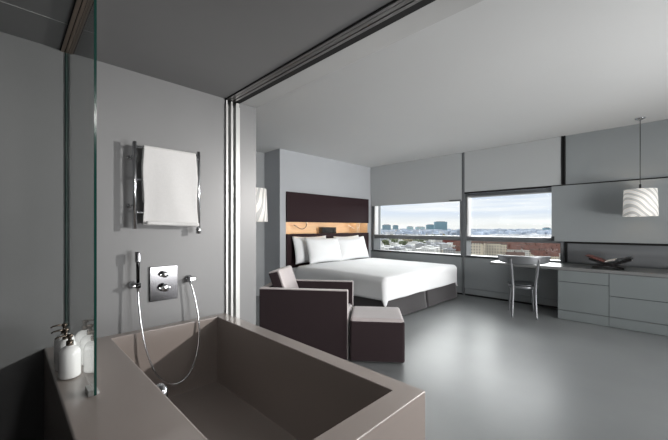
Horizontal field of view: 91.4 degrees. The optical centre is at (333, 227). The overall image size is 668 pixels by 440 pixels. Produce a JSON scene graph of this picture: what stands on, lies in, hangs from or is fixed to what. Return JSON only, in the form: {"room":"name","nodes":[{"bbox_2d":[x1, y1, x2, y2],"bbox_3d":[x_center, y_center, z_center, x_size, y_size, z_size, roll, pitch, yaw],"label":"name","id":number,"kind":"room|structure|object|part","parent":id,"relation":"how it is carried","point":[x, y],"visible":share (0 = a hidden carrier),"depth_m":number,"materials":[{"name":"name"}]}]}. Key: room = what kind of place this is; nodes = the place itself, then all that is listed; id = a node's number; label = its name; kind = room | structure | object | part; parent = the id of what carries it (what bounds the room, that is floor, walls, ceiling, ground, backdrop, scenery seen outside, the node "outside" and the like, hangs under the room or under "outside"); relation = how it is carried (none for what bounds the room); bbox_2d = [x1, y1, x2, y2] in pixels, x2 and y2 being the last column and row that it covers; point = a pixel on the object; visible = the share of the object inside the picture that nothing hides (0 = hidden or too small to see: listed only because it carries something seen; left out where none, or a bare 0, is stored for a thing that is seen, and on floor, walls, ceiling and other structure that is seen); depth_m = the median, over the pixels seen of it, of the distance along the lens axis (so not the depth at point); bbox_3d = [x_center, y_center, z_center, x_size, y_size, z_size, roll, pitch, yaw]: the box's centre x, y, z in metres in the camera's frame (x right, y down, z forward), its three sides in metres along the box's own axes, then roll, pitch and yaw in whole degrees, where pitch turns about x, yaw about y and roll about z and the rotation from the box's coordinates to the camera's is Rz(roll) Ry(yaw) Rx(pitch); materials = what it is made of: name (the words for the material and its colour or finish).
{"room":"hotel room","nodes":[
{"label":"hotel room","id":0,"kind":"room"},
{"bbox_2d":[0,32,255,439],"bbox_3d":[-2.605,-0.145,3.018,3.051,2.850,2.420,0,0,45],"label":"wall","id":1,"kind":"structure","parent":0,"point":[146,110],"depth_m":2.03,"materials":[{"name":"grey paint"}]},
{"bbox_2d":[60,0,82,50],"bbox_3d":[0.371,-1.025,-0.018,5.448,0.006,0.053,0,0,45],"label":"trim","id":2,"kind":"structure","parent":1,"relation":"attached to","point":[75,0],"depth_m":1.64,"materials":[{"name":"black metal"}]},
{"bbox_2d":[128,281,140,287],"bbox_3d":[-1.290,0.375,2.111,0.094,0.048,0.052,0,0,45],"label":"holder","id":3,"kind":"object","parent":1,"relation":"attached to","point":[132,284],"visible":0.98,"depth_m":2.10,"materials":[{"name":"silver metal"}]},
{"bbox_2d":[149,265,177,301],"bbox_3d":[-1.171,0.387,2.257,0.055,0.236,0.180,0,0,45],"label":"shower mixer","id":4,"kind":"object","parent":1,"relation":"attached to","point":[163,280],"visible":1,"depth_m":2.25,"materials":[{"name":"grey metal"}]},
{"bbox_3d":[-1.170,0.415,2.249,0.042,0.054,0.054,0,0,45],"label":"knob","id":5,"kind":"part","parent":4,"relation":"part of","materials":[{"name":"silver metal"}]},
{"bbox_3d":[-1.170,0.324,2.249,0.042,0.042,0.042,0,0,45],"label":"knob","id":6,"kind":"part","parent":4,"relation":"part of","materials":[{"name":"silver metal"}]},
{"bbox_2d":[127,141,200,233],"bbox_3d":[-1.153,-0.253,2.249,0.093,0.595,0.460,0,0,45],"label":"towel rail","id":7,"kind":"object","parent":1,"relation":"attached to","point":[135,146],"visible":0.76,"depth_m":2.08,"materials":[{"name":"silver metal"}]},
{"bbox_2d":[141,145,198,226],"bbox_3d":[-1.109,-0.271,2.231,0.060,0.530,0.361,0,0,45],"label":"towel","id":8,"kind":"object","parent":7,"relation":"hanging from","point":[170,177],"visible":1,"depth_m":2.21,"materials":[{"name":"white fabric"}]},
{"bbox_2d":[135,252,199,384],"bbox_3d":[-1.103,0.605,2.207,0.119,0.893,0.404,0,0,45],"label":"shower","id":9,"kind":"object","parent":1,"relation":"attached to","point":[137,254],"visible":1,"depth_m":2.10,"materials":[{"name":"grey metal"}]},
{"bbox_3d":[-1.261,0.290,2.097,0.021,0.130,0.021,0,0,45],"label":"handle","id":10,"kind":"part","parent":9,"relation":"part of","materials":[{"name":"grey metal"}]},
{"bbox_2d":[185,275,195,283],"bbox_3d":[-1.044,0.377,2.375,0.072,0.056,0.052,0,0,45],"label":"outlet","id":11,"kind":"object","parent":1,"relation":"attached to","point":[188,278],"visible":1,"depth_m":2.36,"materials":[{"name":"silver metal"}]},
{"bbox_2d":[225,100,227,313],"bbox_3d":[-1.159,0.122,2.903,0.866,2.276,0.019,0,0,45],"label":"sliding door","id":12,"kind":"structure","parent":1,"relation":"in","point":[226,101],"depth_m":2.60,"materials":[{"name":"silver metal"}]},
{"bbox_2d":[228,101,232,315],"bbox_3d":[-1.129,0.122,2.933,0.866,2.276,0.020,0,0,45],"label":"sliding door","id":13,"kind":"structure","parent":1,"relation":"in","point":[230,108],"depth_m":2.63,"materials":[{"name":"silver metal"}]},
{"bbox_2d":[233,103,239,318],"bbox_3d":[-1.093,0.122,2.969,0.866,2.276,0.036,0,0,45],"label":"sliding door","id":14,"kind":"structure","parent":1,"relation":"in","point":[236,110],"depth_m":2.67,"materials":[{"name":"silver metal"}]},
{"bbox_2d":[225,0,435,103],"bbox_3d":[1.112,-1.026,0.730,5.448,0.005,0.130,0,0,45],"label":"trim","id":15,"kind":"structure","parent":1,"relation":"attached to","point":[417,6],"depth_m":1.81,"materials":[{"name":"black metal"}]},
{"bbox_2d":[240,0,482,107],"bbox_3d":[1.211,-1.026,0.831,5.449,0.003,0.154,0,0,45],"label":"trim","id":16,"kind":"structure","parent":1,"relation":"attached to","point":[436,11],"depth_m":1.84,"materials":[{"name":"paint"}]},
{"bbox_2d":[0,0,392,98],"bbox_3d":[0.485,-1.299,-0.044,5.649,0.542,2.420,0,0,45],"label":"ceiling","id":17,"kind":"structure","parent":0,"point":[219,48],"depth_m":1.70,"materials":[{"name":"grey paint"}]},
{"bbox_2d":[0,1,65,23],"bbox_3d":[-1.741,-1.027,1.250,0.003,0.002,1.125,0,0,45],"label":"trim","id":18,"kind":"structure","parent":17,"relation":"attached to","point":[0,1],"depth_m":1.55,"materials":[{"name":"silver metal"}]},
{"bbox_2d":[61,0,84,52],"bbox_3d":[0.371,-1.023,-0.018,5.448,0.010,0.043,0,0,45],"label":"track","id":19,"kind":"object","parent":17,"relation":"attached to","point":[78,2],"visible":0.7,"depth_m":1.64,"materials":[{"name":"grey metal"}]},
{"bbox_2d":[256,151,264,295],"bbox_3d":[-2.080,-0.070,5.580,0.190,2.700,1.960,0,0,45],"label":"wall","id":20,"kind":"structure","parent":0,"point":[260,157],"depth_m":6.15,"materials":[{"name":"grey paint"}]},
{"bbox_2d":[265,149,380,284],"bbox_3d":[-0.153,-0.070,7.176,0.680,2.700,3.020,0,0,45],"label":"wall","id":21,"kind":"structure","parent":0,"point":[285,170],"depth_m":6.19,"materials":[{"name":"white paint"}]},
{"bbox_2d":[286,222,367,233],"bbox_3d":[-0.131,0.002,6.883,0.235,0.256,2.374,0,0,45],"label":"lining","id":22,"kind":"object","parent":21,"relation":"attached to","point":[312,227],"visible":0.55,"depth_m":6.86,"materials":[{"name":"brown wood"}]},
{"bbox_2d":[319,227,335,232],"bbox_3d":[-0.130,0.057,6.801,0.122,0.125,0.400,0,0,45],"label":"clock radio","id":23,"kind":"object","parent":22,"relation":"in","point":[321,229],"visible":0.94,"depth_m":6.71,"materials":[{"name":"black plastic"}]},
{"bbox_2d":[286,191,368,267],"bbox_3d":[-0.035,0.301,6.788,0.035,1.917,2.374,0,0,45],"label":"headboard","id":24,"kind":"object","parent":21,"relation":"attached to","point":[300,207],"visible":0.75,"depth_m":6.57,"materials":[{"name":"black leather"}]},
{"bbox_3d":[-0.035,-0.380,6.788,0.035,0.555,2.374,0,0,45],"label":"panel","id":25,"kind":"part","parent":24,"relation":"part of","materials":[{"name":"black leather"}]},
{"bbox_3d":[-0.035,0.690,6.788,0.035,1.140,2.374,0,0,45],"label":"panel","id":26,"kind":"part","parent":24,"relation":"part of","materials":[{"name":"black leather"}]},
{"bbox_2d":[256,0,667,167],"bbox_3d":[2.005,-1.495,3.658,8.700,0.150,4.980,0,0,45],"label":"ceiling","id":27,"kind":"structure","parent":0,"point":[487,74],"depth_m":3.33,"materials":[{"name":"white paint"}]},
{"bbox_2d":[256,187,267,221],"bbox_3d":[-0.925,0.425,3.641,0.364,1.710,0.364,0,0,45],"label":"pendant lamp","id":28,"kind":"object","parent":27,"relation":"hanging from","point":[261,193],"visible":0.22,"depth_m":3.54,"materials":[{"name":"white fabric"}]},
{"bbox_2d":[623,117,658,216],"bbox_3d":[3.972,-0.782,4.229,0.344,1.275,0.344,0,0,45],"label":"pendant lamp","id":29,"kind":"object","parent":27,"relation":"hanging from","point":[638,202],"visible":1,"depth_m":4.12,"materials":[{"name":"white fabric"}]},
{"bbox_3d":[3.972,-0.960,4.229,0.009,0.880,0.009,0,0,45],"label":"cord","id":30,"kind":"part","parent":29,"relation":"part of","materials":[{"name":"grey plastic"}]},
{"bbox_3d":[3.972,-0.320,4.229,0.344,0.350,0.344,0,0,45],"label":"lamp shade","id":31,"kind":"part","parent":29,"relation":"part of","materials":[{"name":"white fabric"}]},
{"bbox_2d":[256,294,667,439],"bbox_3d":[1.207,1.340,2.852,8.700,0.120,7.250,0,0,45],"label":"floor","id":32,"kind":"structure","parent":0,"point":[484,372],"depth_m":2.88,"materials":[{"name":"grey concrete"}]},
{"bbox_2d":[44,313,424,439],"bbox_3d":[-0.624,0.980,1.595,1.763,0.600,1.079,0,0,45],"label":"bathtub","id":33,"kind":"object","parent":32,"relation":"on","point":[246,381],"visible":1,"depth_m":1.74,"materials":[{"name":"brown stone"}]},
{"bbox_2d":[50,323,74,362],"bbox_3d":[-1.364,0.582,1.650,0.083,0.194,0.083,0,0,-8],"label":"pump bottle","id":34,"kind":"object","parent":33,"relation":"on","point":[63,325],"visible":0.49,"depth_m":1.63,"materials":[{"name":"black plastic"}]},
{"bbox_2d":[51,328,76,371],"bbox_3d":[-1.290,0.582,1.568,0.083,0.194,0.083,0,0,-8],"label":"pump bottle","id":35,"kind":"object","parent":33,"relation":"on","point":[60,344],"visible":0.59,"depth_m":1.54,"materials":[{"name":"white ceramic"}]},
{"bbox_2d":[54,333,80,379],"bbox_3d":[-1.203,0.582,1.485,0.083,0.194,0.083,0,0,-8],"label":"pump bottle","id":36,"kind":"object","parent":33,"relation":"on","point":[69,356],"visible":1,"depth_m":1.46,"materials":[{"name":"white ceramic"}]},
{"bbox_2d":[67,0,99,396],"bbox_3d":[-1.261,-0.168,1.605,0.841,1.696,0.038,0,0,45],"label":"glass screen","id":37,"kind":"object","parent":33,"relation":"on","point":[82,50],"visible":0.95,"depth_m":1.50,"materials":[{"name":"teal"}]},
{"bbox_3d":[-0.765,0.735,1.444,0.086,0.086,0.038,0,0,45],"label":"overflow knob","id":38,"kind":"part","parent":33,"relation":"part of","materials":[{"name":"silver metal"}]},
{"bbox_2d":[259,265,352,359],"bbox_3d":[-0.262,0.847,3.461,0.882,0.827,0.600,0,0,9],"label":"armchair","id":39,"kind":"object","parent":32,"relation":"on","point":[316,314],"visible":0.81,"depth_m":3.17,"materials":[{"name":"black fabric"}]},
{"bbox_2d":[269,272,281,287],"bbox_3d":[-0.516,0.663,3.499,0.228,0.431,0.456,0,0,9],"label":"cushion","id":40,"kind":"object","parent":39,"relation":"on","point":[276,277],"depth_m":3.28,"materials":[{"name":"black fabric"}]},
{"bbox_2d":[269,265,298,287],"bbox_3d":[-0.503,0.644,3.497,0.253,0.422,0.452,0,0,9],"label":"cushion","id":41,"kind":"object","parent":39,"relation":"on","point":[283,277],"depth_m":3.37,"materials":[{"name":"grey fabric"}]},
{"bbox_3d":[-0.304,0.934,3.196,0.875,0.652,0.062,0,0,9],"label":"panel","id":42,"kind":"part","parent":39,"relation":"part of","materials":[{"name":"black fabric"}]},
{"bbox_3d":[-0.303,0.606,3.195,0.880,0.012,0.058,0,0,9],"label":"pale trim","id":43,"kind":"part","parent":39,"relation":"part of","materials":[{"name":"grey fabric"}]},
{"bbox_3d":[-0.224,0.934,3.728,0.875,0.652,0.062,0,0,9],"label":"panel","id":44,"kind":"part","parent":39,"relation":"part of","materials":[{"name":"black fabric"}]},
{"bbox_3d":[-0.223,0.606,3.727,0.880,0.012,0.058,0,0,9],"label":"pale trim","id":45,"kind":"part","parent":39,"relation":"part of","materials":[{"name":"grey fabric"}]},
{"bbox_3d":[0.131,0.932,3.130,0.007,0.648,0.058,0,0,9],"label":"pale trim","id":46,"kind":"part","parent":39,"relation":"part of","materials":[{"name":"grey fabric"}]},
{"bbox_3d":[-0.239,1.120,3.458,0.785,0.280,0.476,0,0,9],"label":"seat","id":47,"kind":"part","parent":39,"relation":"part of","materials":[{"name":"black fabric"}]},
{"bbox_2d":[348,304,351,323],"bbox_3d":[-0.185,0.912,3.450,0.715,0.135,0.468,0,0,9],"label":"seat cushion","id":48,"kind":"object","parent":39,"relation":"on","point":[349,305],"depth_m":3.43,"materials":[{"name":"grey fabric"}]},
{"bbox_2d":[292,267,456,315],"bbox_3d":[0.691,0.999,5.918,2.214,0.528,2.246,0,0,45],"label":"bed","id":49,"kind":"object","parent":32,"relation":"on","point":[418,301],"visible":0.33,"depth_m":4.96,"materials":[{"name":"grey fabric"}]},
{"bbox_2d":[292,235,325,263],"bbox_3d":[-0.427,0.414,6.223,0.201,0.509,0.861,0,0,44],"label":"pillow","id":50,"kind":"object","parent":49,"relation":"on","point":[301,251],"visible":0.37,"depth_m":5.97,"materials":[{"name":"white fabric"}]},
{"bbox_2d":[333,235,358,238],"bbox_3d":[0.304,0.418,6.963,0.812,0.503,0.203,0,0,-43],"label":"pillow","id":51,"kind":"object","parent":49,"relation":"on","point":[356,235],"visible":0.06,"depth_m":6.94,"materials":[{"name":"white fabric"}]},
{"bbox_3d":[0.298,1.113,4.755,1.071,0.301,0.041,0,0,45],"label":"skirt panel","id":52,"kind":"part","parent":49,"relation":"part of","materials":[{"name":"grey fabric"}]},
{"bbox_2d":[296,258,457,306],"bbox_3d":[0.809,0.864,5.800,1.907,0.417,2.270,0,0,45],"label":"duvet","id":53,"kind":"object","parent":49,"relation":"on","point":[384,280],"visible":0.97,"depth_m":5.08,"materials":[{"name":"white fabric"}]},
{"bbox_2d":[304,237,341,263],"bbox_3d":[-0.166,0.427,6.189,0.246,0.492,0.932,0,0,42],"label":"pillow","id":54,"kind":"object","parent":53,"relation":"on","point":[319,249],"visible":0.98,"depth_m":6.05,"materials":[{"name":"white fabric"}]},
{"bbox_2d":[338,236,368,260],"bbox_3d":[0.369,0.430,6.701,0.938,0.488,0.235,0,0,-43],"label":"pillow","id":55,"kind":"object","parent":53,"relation":"on","point":[351,248],"visible":0.94,"depth_m":6.62,"materials":[{"name":"white fabric"}]},
{"bbox_3d":[1.076,1.113,4.762,0.041,0.301,1.081,0,0,45],"label":"skirt panel","id":56,"kind":"part","parent":49,"relation":"part of","materials":[{"name":"grey fabric"}]},
{"bbox_3d":[1.850,1.113,5.543,0.041,0.301,1.081,0,0,45],"label":"skirt panel","id":57,"kind":"part","parent":49,"relation":"part of","materials":[{"name":"grey fabric"}]},
{"bbox_2d":[350,306,404,362],"bbox_3d":[0.428,1.058,3.294,0.515,0.413,0.500,0,0,6],"label":"ottoman","id":58,"kind":"object","parent":32,"relation":"on","point":[377,334],"visible":1,"depth_m":3.05,"materials":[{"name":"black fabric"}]},
{"bbox_2d":[497,255,550,319],"bbox_3d":[2.754,0.839,4.753,0.674,0.886,0.551,0,0,25],"label":"desk chair","id":59,"kind":"object","parent":32,"relation":"on","point":[522,260],"visible":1,"depth_m":4.61,"materials":[{"name":"silver metal"}]},
{"bbox_3d":[2.720,1.062,5.029,0.034,0.439,0.087,0,0,-1],"label":"leg","id":60,"kind":"part","parent":59,"relation":"part of","materials":[{"name":"silver metal"}]},
{"bbox_3d":[2.537,0.859,4.652,0.116,0.846,0.040,0,0,-44],"label":"leg","id":61,"kind":"part","parent":59,"relation":"part of","materials":[{"name":"silver metal"}]},
{"bbox_3d":[2.775,0.826,4.796,0.410,0.028,0.410,0,0,25],"label":"seat","id":62,"kind":"part","parent":59,"relation":"part of","materials":[{"name":"grey metal"}]},
{"bbox_3d":[2.684,0.457,4.600,0.674,0.122,0.216,0,0,25],"label":"rail","id":63,"kind":"part","parent":59,"relation":"part of","materials":[{"name":"silver metal"}]},
{"bbox_3d":[2.987,1.062,4.907,0.087,0.439,0.034,0,0,-39],"label":"leg","id":64,"kind":"part","parent":59,"relation":"part of","materials":[{"name":"silver metal"}]},
{"bbox_3d":[2.819,0.859,4.522,0.040,0.846,0.116,0,0,4],"label":"leg","id":65,"kind":"part","parent":59,"relation":"part of","materials":[{"name":"silver metal"}]},
{"bbox_2d":[558,270,608,326],"bbox_3d":[3.546,0.933,4.593,0.550,0.682,0.604,0,0,45],"label":"base cabinet","id":66,"kind":"object","parent":32,"relation":"on","point":[582,296],"visible":0.99,"depth_m":4.36,"materials":[{"name":"grey wood"}]},
{"bbox_3d":[3.339,0.949,4.385,0.546,0.389,0.018,0,0,45],"label":"drawer","id":67,"kind":"part","parent":66,"relation":"part of","materials":[{"name":"grey paint"}]},
{"bbox_3d":[3.339,0.671,4.385,0.546,0.153,0.018,0,0,45],"label":"drawer","id":68,"kind":"part","parent":66,"relation":"part of","materials":[{"name":"grey paint"}]},
{"bbox_2d":[609,274,667,335],"bbox_3d":[4.092,0.933,4.051,0.986,0.682,0.604,0,0,45],"label":"base cabinet","id":69,"kind":"object","parent":32,"relation":"on","point":[636,303],"visible":0.98,"depth_m":3.99,"materials":[{"name":"grey wood"}]},
{"bbox_2d":[490,260,667,277],"bbox_3d":[4.239,0.570,3.921,4.297,0.041,0.642,0,0,45],"label":"countertop","id":70,"kind":"structure","parent":69,"relation":"on","point":[649,272],"depth_m":4.36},
{"bbox_2d":[589,257,632,269],"bbox_3d":[3.712,0.469,4.375,0.435,0.153,0.320,0,0,45],"label":"book stand","id":71,"kind":"object","parent":70,"relation":"on","point":[615,264],"visible":0.94,"depth_m":4.29,"materials":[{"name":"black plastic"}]},
{"bbox_2d":[585,254,630,262],"bbox_3d":[3.717,0.425,4.426,0.450,0.086,0.304,0,0,45],"label":"open book","id":72,"kind":"object","parent":71,"relation":"on","point":[587,255],"visible":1,"depth_m":4.41,"materials":[{"name":"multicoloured paper"}]},
{"bbox_3d":[3.886,1.013,3.843,0.982,0.260,0.018,0,0,45],"label":"drawer","id":73,"kind":"part","parent":69,"relation":"part of","materials":[{"name":"grey paint"}]},
{"bbox_3d":[3.886,0.736,3.843,0.982,0.282,0.018,0,0,45],"label":"drawer","id":74,"kind":"part","parent":69,"relation":"part of","materials":[{"name":"grey paint"}]},
{"bbox_2d":[371,119,667,308],"bbox_3d":[3.756,-0.070,5.084,7.820,2.700,0.330,0,0,45],"label":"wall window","id":75,"kind":"structure","parent":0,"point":[462,153],"depth_m":4.87,"materials":[{"name":"grey"}]},
{"bbox_2d":[371,153,461,205],"bbox_3d":[1.644,-0.959,6.944,2.176,0.917,0.034,0,0,45],"label":"roller blind","id":76,"kind":"object","parent":75,"relation":"attached to","point":[435,179],"visible":1,"depth_m":6.82,"materials":[{"name":"grey fabric"}]},
{"bbox_2d":[371,192,462,256],"bbox_3d":[1.757,-0.060,7.057,2.201,1.239,0.300,0,0,45],"label":"window","id":77,"kind":"structure","parent":75,"relation":"attached to","point":[375,209],"depth_m":6.98,"materials":[{"name":"grey"}]},
{"bbox_3d":[1.742,0.533,7.008,2.074,0.020,0.190,0,0,45],"label":"rail","id":78,"kind":"part","parent":77,"relation":"part of","materials":[{"name":"grey metal"}]},
{"bbox_2d":[465,137,560,191],"bbox_3d":[3.003,-1.042,5.616,1.516,0.751,0.016,0,0,45],"label":"roller blind","id":79,"kind":"object","parent":75,"relation":"attached to","point":[537,163],"visible":1,"depth_m":5.53,"materials":[{"name":"grey fabric"}]},
{"bbox_2d":[464,188,563,262],"bbox_3d":[3.116,-0.036,5.711,1.552,1.192,0.300,0,0,45],"label":"window","id":80,"kind":"structure","parent":75,"relation":"attached to","point":[468,238],"depth_m":5.80,"materials":[{"name":"grey"}]},
{"bbox_3d":[3.084,0.533,5.680,1.470,0.020,0.190,0,0,45],"label":"rail","id":81,"kind":"part","parent":80,"relation":"part of","materials":[{"name":"grey metal"}]},
{"bbox_2d":[551,178,667,243],"bbox_3d":[4.736,-0.215,3.842,3.680,0.859,0.046,0,0,45],"label":"wall cabinet","id":82,"kind":"object","parent":75,"relation":"attached to","point":[593,212],"visible":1,"depth_m":4.67,"materials":[{"name":"grey"}]},
{"label":"outside","id":83,"kind":"structure","parent":0,"visible":0},
{"bbox_3d":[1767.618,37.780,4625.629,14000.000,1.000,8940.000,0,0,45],"label":"ground","id":84,"kind":"structure","parent":83,"visible":0},
{"bbox_2d":[382,239,389,244],"bbox_3d":[85.725,28.568,542.495,14.223,17.424,12.910,0,0,-7],"label":"tree","id":85,"kind":"object","parent":84,"relation":"on","point":[385,241],"visible":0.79,"depth_m":538.43,"materials":[{"name":"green plant"}]},
{"bbox_2d":[382,224,390,229],"bbox_3d":[354.295,8.367,2200.001,53.988,57.826,28.000,0,0,0],"label":"office tower","id":86,"kind":"structure","parent":84,"relation":"on","point":[385,226],"depth_m":2186.16,"materials":[{"name":"teal glass"}]},
{"bbox_2d":[389,246,405,250],"bbox_3d":[77.512,30.148,399.435,15.075,14.265,21.559,0,0,28],"label":"apartment block","id":87,"kind":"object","parent":84,"relation":"on","point":[399,248],"visible":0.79,"depth_m":393.59,"materials":[{"name":"white concrete"}]},
{"bbox_2d":[398,240,407,244],"bbox_3d":[111.328,29.114,527.279,12.100,16.332,13.331,0,0,-35],"label":"tree","id":88,"kind":"object","parent":84,"relation":"on","point":[403,242],"visible":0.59,"depth_m":524.48,"materials":[{"name":"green plant"}]},
{"bbox_2d":[401,244,414,250],"bbox_3d":[101.561,30.325,445.540,14.701,13.910,21.024,0,0,28],"label":"apartment block","id":89,"kind":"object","parent":84,"relation":"on","point":[407,246],"visible":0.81,"depth_m":437.58,"materials":[{"name":"grey concrete"}]},
{"bbox_2d":[415,242,426,248],"bbox_3d":[137.633,30.501,514.697,14.328,13.558,20.490,0,0,28],"label":"apartment block","id":90,"kind":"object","parent":84,"relation":"on","point":[420,244],"visible":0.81,"depth_m":508.10,"materials":[{"name":"grey concrete"}]},
{"bbox_2d":[415,247,436,252],"bbox_3d":[115.249,30.969,409.076,22.996,12.622,17.809,0,0,28],"label":"apartment block","id":91,"kind":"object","parent":84,"relation":"on","point":[423,249],"visible":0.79,"depth_m":403.86,"materials":[{"name":"white concrete"}]},
{"bbox_2d":[419,246,439,252],"bbox_3d":[127.273,30.723,432.128,23.894,13.114,18.504,0,0,28],"label":"apartment block","id":92,"kind":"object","parent":84,"relation":"on","point":[438,248],"visible":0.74,"depth_m":424.22,"materials":[{"name":"grey concrete"}]},
{"bbox_2d":[426,224,433,228],"bbox_3d":[708.221,7.201,2400.001,55.215,60.157,28.000,0,0,0],"label":"office tower","id":93,"kind":"structure","parent":84,"relation":"on","point":[428,226],"depth_m":2385.83,"materials":[{"name":"teal glass"}]},
{"bbox_2d":[430,242,443,252],"bbox_3d":[151.321,29.484,478.233,16.478,15.593,23.566,0,0,28],"label":"apartment block","id":94,"kind":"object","parent":84,"relation":"on","point":[436,243],"visible":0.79,"depth_m":472.56,"materials":[{"name":"grey concrete"}]},
{"bbox_2d":[434,221,446,230],"bbox_3d":[751.381,-2.967,2300.001,84.663,80.495,28.000,0,0,0],"label":"office tower","id":95,"kind":"structure","parent":84,"relation":"on","point":[442,225],"depth_m":2286.05,"materials":[{"name":"teal glass"}]},
{"bbox_2d":[443,247,455,253],"bbox_3d":[140.961,30.761,395.664,13.778,13.038,19.705,0,0,28],"label":"apartment block","id":96,"kind":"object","parent":84,"relation":"on","point":[450,250],"visible":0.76,"depth_m":387.86,"materials":[{"name":"white concrete"}]},
{"bbox_2d":[447,246,459,253],"bbox_3d":[149.987,30.071,394.621,24.006,14.418,13.107,0,0,25],"label":"house","id":97,"kind":"structure","parent":84,"relation":"on","point":[457,248],"depth_m":391.05,"materials":[{"name":"red tile"}]},
{"bbox_2d":[453,241,459,246],"bbox_3d":[195.586,28.712,493.845,28.533,17.136,15.578,0,0,25],"label":"house","id":98,"kind":"structure","parent":84,"relation":"on","point":[455,243],"depth_m":494.03,"materials":[{"name":"red tile"}]},
{"bbox_2d":[381,228,551,237],"bbox_3d":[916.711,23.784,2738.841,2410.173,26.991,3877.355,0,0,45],"label":"distant suburbs","id":99,"kind":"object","parent":84,"relation":"on","point":[499,232],"visible":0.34,"depth_m":1201.14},
{"bbox_2d":[471,241,481,254],"bbox_3d":[150.307,24.780,350.000,13.600,25.000,14.800,0,0,17],"label":"block","id":100,"kind":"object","parent":84,"relation":"on","point":[475,245],"visible":0.32,"depth_m":343.12,"materials":[{"name":"beige concrete"}]},
{"bbox_2d":[481,241,483,254],"bbox_3d":[175.966,26.280,385.000,9.600,22.000,14.800,0,0,17],"label":"block","id":101,"kind":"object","parent":84,"relation":"on","point":[482,243],"visible":0.18,"depth_m":378.69,"materials":[{"name":"beige concrete"}]},
{"bbox_2d":[483,241,500,255],"bbox_3d":[173.509,25.280,358.000,15.600,24.000,14.800,0,0,17],"label":"block","id":102,"kind":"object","parent":84,"relation":"on","point":[491,248],"visible":0.61,"depth_m":351.78,"materials":[{"name":"beige concrete"}]},
{"bbox_2d":[501,242,506,254],"bbox_3d":[202.347,26.780,395.000,10.600,21.000,14.800,0,0,17],"label":"block","id":103,"kind":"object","parent":84,"relation":"on","point":[503,244],"visible":0.36,"depth_m":387.86,"materials":[{"name":"beige concrete"}]},
{"bbox_2d":[507,244,520,251],"bbox_3d":[221.322,29.346,413.344,26.423,15.869,14.426,0,0,25],"label":"house","id":104,"kind":"structure","parent":84,"relation":"on","point":[510,248],"depth_m":406.87,"materials":[{"name":"red brick"}]},
{"bbox_2d":[505,251,524,255],"bbox_3d":[182.237,30.442,328.295,16.946,13.676,11.149,0,0,25],"label":"house","id":105,"kind":"structure","parent":84,"relation":"on","point":[514,253],"depth_m":325.74,"materials":[{"name":"brown tile"}]},
{"bbox_2d":[515,242,534,244],"bbox_3d":[292.817,29.172,500.667,27.002,16.217,14.743,0,0,25],"label":"house","id":106,"kind":"structure","parent":84,"relation":"on","point":[516,243],"depth_m":499.37,"materials":[{"name":"red brick"}]},
{"bbox_2d":[522,244,551,255],"bbox_3d":[240.704,28.714,387.268,28.525,17.131,15.574,0,0,25],"label":"house","id":107,"kind":"structure","parent":84,"relation":"on","point":[526,248],"depth_m":385.22,"materials":[{"name":"brown brick"}]},
{"bbox_2d":[533,250,559,259],"bbox_3d":[214.647,29.989,330.569,21.240,14.583,12.681,0,0,25],"label":"house","id":108,"kind":"structure","parent":84,"relation":"on","point":[554,255],"depth_m":326.85,"materials":[{"name":"red brick"}]},
{"bbox_2d":[542,243,559,245],"bbox_3d":[292.657,28.726,432.066,28.488,17.109,15.554,0,0,25],"label":"house","id":109,"kind":"structure","parent":84,"relation":"on","point":[548,244],"depth_m":432.27,"materials":[{"name":"red brick"}]}
]}

